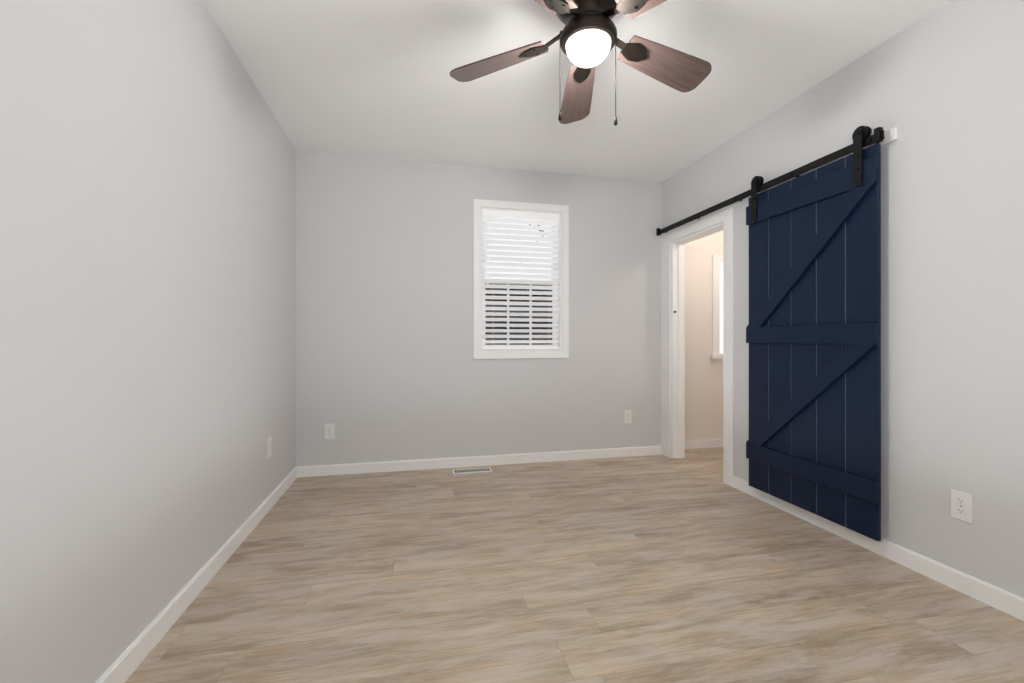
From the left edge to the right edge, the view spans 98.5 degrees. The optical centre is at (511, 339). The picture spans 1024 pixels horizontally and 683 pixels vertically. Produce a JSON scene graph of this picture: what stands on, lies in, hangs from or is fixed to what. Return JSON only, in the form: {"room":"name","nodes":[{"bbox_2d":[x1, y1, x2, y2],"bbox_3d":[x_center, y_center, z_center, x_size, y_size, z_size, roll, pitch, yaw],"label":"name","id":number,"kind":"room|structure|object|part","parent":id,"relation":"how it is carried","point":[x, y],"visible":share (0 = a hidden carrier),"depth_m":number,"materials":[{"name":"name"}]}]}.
{"room":"empty bedroom","nodes":[
{"label":"empty bedroom","id":0,"kind":"room"},
{"bbox_2d":[0,0,295,682],"bbox_3d":[-1.203,-0.195,1.176,0.120,2.440,4.562,0,0,-13],"label":"wall","id":1,"kind":"structure","parent":0,"point":[147,280],"depth_m":1.36,"materials":[{"name":"grey paint"}]},
{"bbox_2d":[95,466,298,682],"bbox_3d":[-1.137,0.986,1.190,0.014,0.078,4.322,0,0,-13],"label":"baseboard","id":2,"kind":"structure","parent":1,"relation":"attached to","point":[127,662],"depth_m":1.67,"materials":[{"name":"white wood"}]},
{"bbox_2d":[267,437,271,457],"bbox_3d":[-1.475,0.655,2.688,0.008,0.115,0.070,0,0,-13],"label":"outlet","id":3,"kind":"object","parent":1,"relation":"attached to","point":[269,447],"visible":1,"depth_m":2.68,"materials":[{"name":"white plastic"}]},
{"bbox_2d":[296,151,661,466],"bbox_3d":[-0.146,-0.193,3.689,3.041,2.440,0.120,0,0,-13],"label":"wall","id":4,"kind":"structure","parent":0,"point":[389,367],"depth_m":3.54,"materials":[{"name":"grey paint"}]},
{"bbox_2d":[325,423,334,438],"bbox_3d":[-1.382,0.695,3.345,0.070,0.115,0.008,0,0,-13],"label":"electrical outlet","id":5,"kind":"object","parent":4,"relation":"attached to","point":[329,431],"visible":1,"depth_m":3.34,"materials":[{"name":"white plastic"}]},
{"bbox_2d":[299,445,661,476],"bbox_3d":[-0.123,0.988,3.624,2.997,0.078,0.014,0,0,-13],"label":"baseboard","id":6,"kind":"structure","parent":4,"relation":"attached to","point":[421,464],"depth_m":3.57,"materials":[{"name":"white wood"}]},
{"bbox_2d":[473,199,568,358],"bbox_3d":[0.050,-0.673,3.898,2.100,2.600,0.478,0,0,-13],"label":"window unit","id":7,"kind":"structure","parent":4,"relation":"in","point":[521,280],"depth_m":3.72,"materials":[{"name":"white plastic"}]},
{"bbox_2d":[624,410,631,422],"bbox_3d":[1.020,0.678,3.883,0.070,0.115,0.008,0,0,-13],"label":"electrical outlet","id":8,"kind":"object","parent":4,"relation":"attached to","point":[627,416],"visible":1,"depth_m":3.88,"materials":[{"name":"white plastic"}]},
{"bbox_2d":[124,447,1023,682],"bbox_3d":[0.895,1.056,1.706,4.447,0.060,4.682,0,0,-13],"label":"floor","id":9,"kind":"structure","parent":0,"point":[650,569],"depth_m":1.77,"materials":[{"name":"wood"}]},
{"bbox_2d":[452,467,491,473],"bbox_3d":[-0.311,1.024,3.449,0.300,0.005,0.110,0,0,-13],"label":"floor vent","id":10,"kind":"object","parent":9,"relation":"in","point":[470,470],"visible":1,"depth_m":3.44,"materials":[{"name":"white plastic"}]},
{"bbox_2d":[203,0,949,181],"bbox_3d":[0.340,-1.444,1.522,3.281,0.060,4.562,0,0,-13],"label":"ceiling","id":11,"kind":"structure","parent":0,"point":[369,78],"depth_m":2.36,"materials":[{"name":"white paint"}]},
{"bbox_2d":[450,0,711,125],"bbox_3d":[0.327,-1.124,1.719,1.091,0.580,1.128,0,0,-13],"label":"ceiling fan","id":12,"kind":"object","parent":11,"relation":"attached to","point":[588,38],"visible":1,"depth_m":1.78,"materials":[{"name":"brown wood"}]},
{"bbox_3d":[-0.059,-1.152,1.837,0.410,0.006,0.160,-6,13,20],"label":"blade","id":13,"kind":"part","parent":12,"relation":"part of","materials":[{"name":"brown wood"}]},
{"bbox_3d":[0.060,-1.153,1.409,0.160,0.006,0.410,18,17,35],"label":"blade","id":14,"kind":"part","parent":12,"relation":"part of","materials":[{"name":"brown wood"}]},
{"label":"blade","id":15,"kind":"part","parent":12,"relation":"part of","materials":[{"name":"brown wood"}]},
{"bbox_3d":[0.295,-1.103,1.706,0.174,0.074,0.174,0,0,-13],"label":"globe","id":16,"kind":"part","parent":12,"relation":"part of"},
{"bbox_3d":[0.504,-1.153,1.391,0.160,0.006,0.410,18,-4,-34],"label":"blade","id":17,"kind":"part","parent":12,"relation":"part of","materials":[{"name":"brown wood"}]},
{"bbox_3d":[0.644,-1.152,1.851,0.410,0.006,0.160,7,-18,-22],"label":"blade","id":18,"kind":"part","parent":12,"relation":"part of","materials":[{"name":"brown wood"}]},
{"bbox_2d":[685,231,722,440],"bbox_3d":[1.927,-0.192,4.275,1.020,2.440,0.120,0,0,-13],"label":"wall","id":19,"kind":"structure","parent":0,"point":[703,396],"depth_m":4.17,"materials":[{"name":"beige paint"}]},
{"bbox_2d":[685,439,722,448],"bbox_3d":[1.941,0.992,4.209,1.020,0.072,0.014,0,0,-13],"label":"baseboard","id":20,"kind":"structure","parent":19,"relation":"attached to","point":[703,444],"depth_m":4.16,"materials":[{"name":"white wood"}]},
{"bbox_2d":[710,255,722,358],"bbox_3d":[2.165,-0.310,4.249,0.559,0.985,0.035,0,0,-13],"label":"window","id":21,"kind":"structure","parent":19,"relation":"in","point":[717,260],"depth_m":4.20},
{"bbox_2d":[662,0,1023,597],"bbox_3d":[1.882,-0.194,1.867,0.120,2.440,4.562,0,0,-13],"label":"wall","id":22,"kind":"structure","parent":0,"point":[941,88],"depth_m":1.88,"materials":[{"name":"grey paint"}]},
{"bbox_2d":[661,207,733,486],"bbox_3d":[1.509,0.047,3.534,0.156,1.960,0.903,0,0,-13],"label":"door frame","id":23,"kind":"structure","parent":22,"relation":"attached to","point":[726,218],"depth_m":3.81,"materials":[{"name":"white wood"}]},
{"bbox_2d":[656,126,898,540],"bbox_3d":[1.518,-0.043,2.986,0.100,1.973,1.975,0,0,-13],"label":"barn door","id":24,"kind":"structure","parent":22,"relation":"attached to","point":[813,340],"depth_m":2.35,"materials":[{"name":"blue paint"}]},
{"bbox_2d":[732,476,1023,620],"bbox_3d":[1.914,0.987,1.412,0.014,0.078,3.423,0,0,-13],"label":"baseboard","id":25,"kind":"structure","parent":22,"relation":"attached to","point":[1005,601],"depth_m":1.95,"materials":[{"name":"white wood"}]},
{"bbox_2d":[951,489,972,523],"bbox_3d":[1.831,0.678,1.798,0.008,0.115,0.070,0,0,-13],"label":"outlet","id":26,"kind":"object","parent":22,"relation":"attached to","point":[962,506],"visible":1,"depth_m":1.79,"materials":[{"name":"white plastic"}]}
]}

